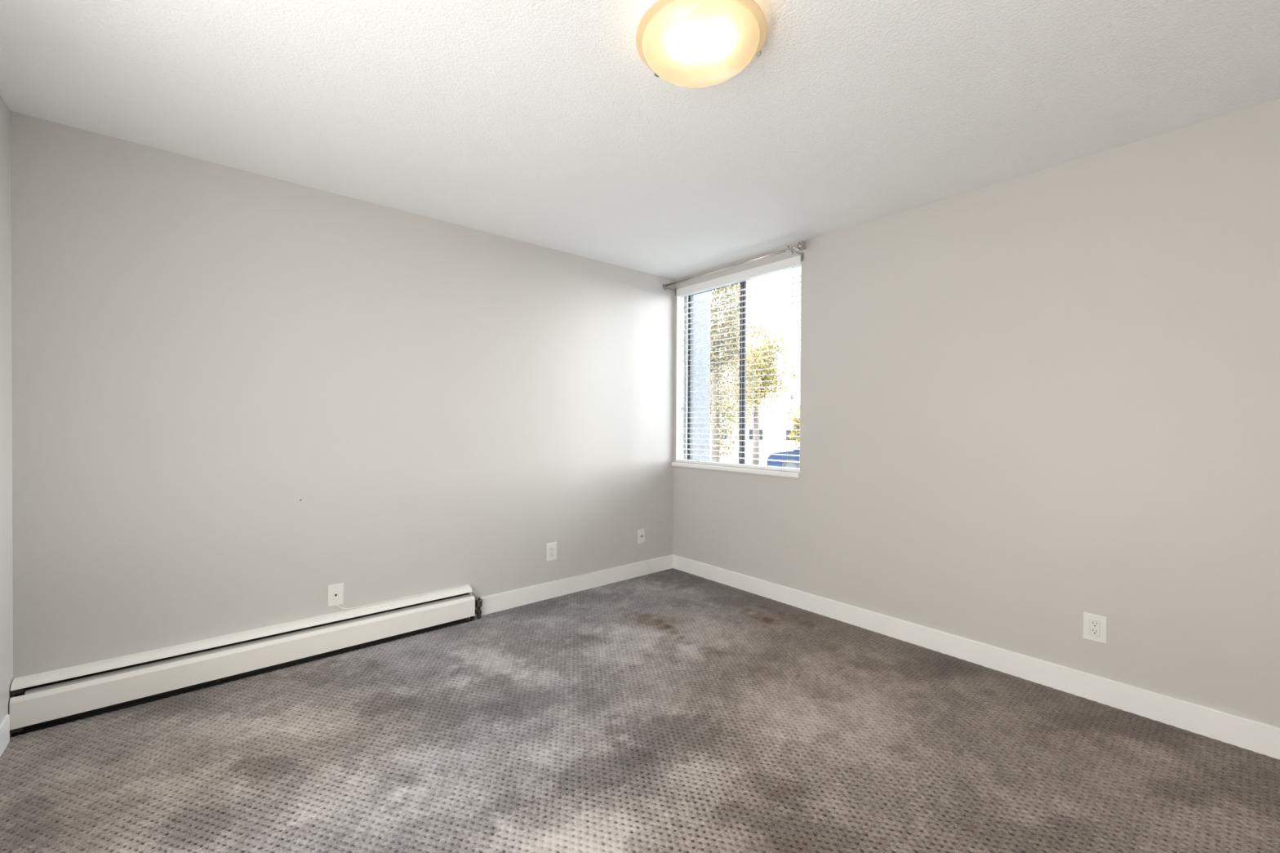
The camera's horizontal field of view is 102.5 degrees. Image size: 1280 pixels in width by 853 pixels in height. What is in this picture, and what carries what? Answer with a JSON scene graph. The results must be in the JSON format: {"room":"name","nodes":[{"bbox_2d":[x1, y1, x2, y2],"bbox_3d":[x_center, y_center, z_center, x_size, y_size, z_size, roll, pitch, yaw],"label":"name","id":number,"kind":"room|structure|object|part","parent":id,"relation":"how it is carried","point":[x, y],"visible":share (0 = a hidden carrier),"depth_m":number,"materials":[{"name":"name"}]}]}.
{"room":"empty bedroom","nodes":[
{"label":"empty bedroom","id":0,"kind":"room"},
{"bbox_2d":[0,94,13,737],"bbox_3d":[-1.383,0.063,0.162,0.740,2.560,4.250,0,1,-40],"label":"wall","id":1,"kind":"structure","parent":0,"point":[6,402],"depth_m":1.96,"materials":[{"name":"beige paint"}]},
{"bbox_2d":[0,714,9,757],"bbox_3d":[-2.023,1.161,1.501,0.009,0.116,1.202,0,1,-40],"label":"baseboard","id":2,"kind":"structure","parent":1,"relation":"attached to","point":[5,723],"depth_m":1.92,"materials":[{"name":"white paint"}]},
{"bbox_2d":[10,111,711,697],"bbox_3d":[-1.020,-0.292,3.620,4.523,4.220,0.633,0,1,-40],"label":"wall","id":3,"kind":"structure","parent":0,"point":[238,396],"depth_m":2.61,"materials":[{"name":"beige paint"}]},
{"bbox_2d":[8,585,475,733],"bbox_3d":[-1.745,1.104,2.607,1.857,0.219,0.068,0,1,-40],"label":"baseboard heater","id":4,"kind":"object","parent":3,"relation":"attached to","point":[42,699],"visible":1,"depth_m":2.39,"materials":[{"name":"white metal"}]},
{"bbox_2d":[328,582,343,606],"bbox_3d":[-1.626,0.900,2.746,0.071,0.112,0.006,0,1,-40],"label":"phone jack","id":5,"kind":"object","parent":3,"relation":"attached to","point":[335,592],"visible":1,"depth_m":2.74,"materials":[{"name":"white plastic"}]},
{"bbox_2d":[336,560,652,609],"bbox_3d":[-0.761,1.075,3.473,2.256,0.250,0.011,0,1,-40],"label":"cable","id":6,"kind":"object","parent":3,"relation":"attached to","point":[386,601],"visible":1,"depth_m":3.25,"materials":[{"name":"white plastic"}]},
{"bbox_2d":[546,542,556,561],"bbox_3d":[-0.617,0.878,3.599,0.080,0.124,0.007,0,1,-40],"label":"power outlet","id":7,"kind":"object","parent":3,"relation":"attached to","point":[551,547],"visible":1,"depth_m":3.60,"materials":[{"name":"white plastic"}]},
{"bbox_2d":[550,546,554,556],"bbox_3d":[-0.616,0.878,3.597,0.033,0.067,0.003,0,1,-40],"label":"receptacle","id":8,"kind":"object","parent":7,"relation":"attached to","point":[552,548],"depth_m":3.60,"materials":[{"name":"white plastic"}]},
{"bbox_2d":[480,554,673,615],"bbox_3d":[-0.365,1.148,3.811,1.700,0.123,0.014,0,1,-40],"label":"baseboard","id":9,"kind":"structure","parent":3,"relation":"attached to","point":[508,600],"depth_m":3.69,"materials":[{"name":"white paint"}]},
{"bbox_2d":[637,528,644,543],"bbox_3d":[0.013,0.882,4.129,0.071,0.112,0.013,0,1,-40],"label":"socket","id":10,"kind":"object","parent":3,"relation":"attached to","point":[641,533],"visible":1,"depth_m":4.13,"materials":[{"name":"white plastic"}]},
{"bbox_2d":[0,568,1279,852],"bbox_3d":[0.273,1.227,1.571,3.702,0.017,4.322,0,1,-40],"label":"floor","id":11,"kind":"structure","parent":0,"point":[672,710],"depth_m":1.91,"materials":[{"name":"grey carpet"}]},
{"bbox_2d":[475,597,482,619],"bbox_3d":[-1.010,1.138,3.209,0.051,0.138,0.043,0,1,-40],"label":"radiator valve","id":12,"kind":"object","parent":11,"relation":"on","point":[478,602],"visible":0.99,"depth_m":3.20,"materials":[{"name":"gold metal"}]},
{"bbox_2d":[0,0,1279,279],"bbox_3d":[0.316,-1.280,1.584,3.933,0.120,4.490,0,1,-40],"label":"ceiling","id":13,"kind":"structure","parent":0,"point":[540,122],"depth_m":1.91,"materials":[{"name":"white paint"}]},
{"bbox_2d":[635,0,766,87],"bbox_3d":[0.181,-1.154,1.554,0.391,0.132,0.394,0,1,-40],"label":"ceiling light","id":14,"kind":"object","parent":13,"relation":"attached to","point":[687,43],"visible":1,"depth_m":1.48,"materials":[{"name":"beige glass"}]},
{"bbox_2d":[672,98,1279,728],"bbox_3d":[1.732,0.398,2.803,0.200,3.240,4.490,0,1,-40],"label":"wall","id":15,"kind":"structure","parent":0,"point":[1032,403],"depth_m":2.40,"materials":[{"name":"beige paint"}]},
{"bbox_2d":[662,240,805,294],"bbox_3d":[0.659,-1.146,3.803,0.142,0.084,1.307,0,1,-40],"label":"curtain rod","id":16,"kind":"object","parent":15,"relation":"attached to","point":[800,246],"visible":1,"depth_m":3.57,"materials":[{"name":"silver metal"}]},
{"bbox_3d":[1.028,-1.147,3.371,0.130,0.022,0.010,0,1,-40],"label":"arm","id":17,"kind":"part","parent":16,"relation":"part of","materials":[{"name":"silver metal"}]},
{"bbox_3d":[1.042,-1.156,3.274,0.044,0.050,0.006,0,1,-40],"label":"finial plate","id":18,"kind":"part","parent":16,"relation":"part of","materials":[{"name":"metal"}]},
{"bbox_2d":[671,262,801,478],"bbox_3d":[0.729,-0.403,3.929,0.174,1.490,1.217,0,1,-40],"label":"window","id":19,"kind":"structure","parent":15,"relation":"in","point":[686,417],"depth_m":4.33,"materials":[{"name":"white paint"}]},
{"bbox_3d":[0.615,-1.126,4.178,0.022,0.016,0.550,0,1,-40],"label":"rail","id":20,"kind":"part","parent":19,"relation":"part of","materials":[{"name":"brown metal"}]},
{"bbox_3d":[0.608,0.298,4.189,0.022,0.030,0.550,0,1,-40],"label":"rail","id":21,"kind":"part","parent":19,"relation":"part of","materials":[{"name":"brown metal"}]},
{"bbox_3d":[0.704,0.323,3.920,0.122,0.036,1.213,0,1,-40],"label":"sill","id":22,"kind":"part","parent":19,"relation":"part of","materials":[{"name":"white paint"}]},
{"bbox_2d":[676,255,801,472],"bbox_3d":[0.710,-0.422,3.898,0.069,1.452,1.182,0,1,-40],"label":"blind","id":23,"kind":"object","parent":19,"relation":"attached to","point":[794,262],"visible":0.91,"depth_m":3.81,"materials":[{"name":"white plastic"}]},
{"bbox_3d":[0.373,-0.408,4.308,0.054,1.385,0.019,0,1,-40],"label":"ladder cord","id":24,"kind":"part","parent":23,"relation":"part of","materials":[{"name":"white fabric"}]},
{"bbox_3d":[0.617,-0.405,4.020,0.054,1.385,0.019,0,1,-40],"label":"ladder cord","id":25,"kind":"part","parent":23,"relation":"part of","materials":[{"name":"white fabric"}]},
{"bbox_3d":[0.712,0.293,3.908,0.052,0.022,1.171,0,1,-40],"label":"rail","id":26,"kind":"part","parent":23,"relation":"part of","materials":[{"name":"white plastic"}]},
{"bbox_3d":[0.824,-0.402,3.775,0.054,1.385,0.019,0,1,-40],"label":"ladder cord","id":27,"kind":"part","parent":23,"relation":"part of","materials":[{"name":"white fabric"}]},
{"bbox_3d":[1.013,-0.399,3.551,0.054,1.385,0.019,0,1,-40],"label":"ladder cord","id":28,"kind":"part","parent":23,"relation":"part of","materials":[{"name":"white fabric"}]},
{"bbox_3d":[1.031,-0.646,3.475,0.003,0.870,0.003,0,1,-40],"label":"lift cord","id":29,"kind":"part","parent":23,"relation":"part of","materials":[{"name":"white fabric"}]},
{"bbox_2d":[672,554,1279,759],"bbox_3d":[1.651,1.166,2.734,0.014,0.123,4.236,0,1,-40],"label":"baseboard","id":30,"kind":"structure","parent":15,"relation":"attached to","point":[1253,735],"depth_m":2.46,"materials":[{"name":"white paint"}]},
{"bbox_2d":[1083,612,1106,644],"bbox_3d":[2.029,0.900,2.292,0.007,0.120,0.080,0,1,-40],"label":"power outlet","id":31,"kind":"object","parent":15,"relation":"attached to","point":[1095,626],"visible":1,"depth_m":2.29,"materials":[{"name":"white plastic"}]},
{"bbox_2d":[1089,619,1099,636],"bbox_3d":[2.028,0.900,2.291,0.003,0.067,0.033,0,1,-40],"label":"receptacle","id":32,"kind":"object","parent":31,"relation":"attached to","point":[1094,624],"depth_m":2.29,"materials":[{"name":"white plastic"}]},
{"label":"outside","id":33,"kind":"structure","parent":0,"visible":0},
{"bbox_2d":[709,452,769,465],"bbox_3d":[20.606,1.833,34.682,69.800,0.300,100.000,0,1,-40],"label":"ground","id":34,"kind":"structure","parent":33,"point":[734,454],"depth_m":26.85,"materials":[{"name":"concrete"}]},
{"bbox_2d":[710,279,764,461],"bbox_3d":[1.615,-1.052,11.008,1.948,5.696,2.064,0,0,-6],"label":"tree","id":35,"kind":"object","parent":34,"relation":"on","point":[723,403],"visible":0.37,"depth_m":10.74,"materials":[{"name":"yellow plant"}]},
{"bbox_2d":[710,402,799,453],"bbox_3d":[7.996,0.026,34.000,7.600,3.200,5.600,0,0,20],"label":"house","id":36,"kind":"structure","parent":34,"relation":"on","point":[764,412],"depth_m":31.53,"materials":[{"name":"beige"}]},
{"bbox_3d":[7.128,0.465,31.592,0.840,0.690,0.025,0,0,20],"label":"pane","id":37,"kind":"part","parent":36,"relation":"part of","materials":[{"name":"clear glass"}]},
{"bbox_3d":[9.198,0.481,30.848,0.840,0.690,0.025,0,0,20],"label":"pane","id":38,"kind":"part","parent":36,"relation":"part of","materials":[{"name":"clear glass"}]},
{"bbox_2d":[719,322,799,465],"bbox_3d":[3.822,-0.831,16.956,2.425,5.183,2.803,0,0,-15],"label":"tree","id":39,"kind":"object","parent":34,"relation":"on","point":[771,365],"visible":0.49,"depth_m":16.40,"materials":[{"name":"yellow plant"}]},
{"bbox_2d":[766,446,799,468],"bbox_3d":[6.707,1.044,18.008,4.233,1.400,1.810,0,0,21],"label":"parked car","id":40,"kind":"object","parent":34,"relation":"on","point":[789,464],"visible":0.25,"depth_m":17.73,"materials":[{"name":"blue paint"}]},
{"bbox_2d":[784,404,799,445],"bbox_3d":[8.293,0.289,25.970,1.841,2.853,1.914,0,0,-24],"label":"tree","id":41,"kind":"object","parent":34,"relation":"on","point":[794,421],"visible":0.24,"depth_m":25.91,"materials":[{"name":"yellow plant"}]}
]}

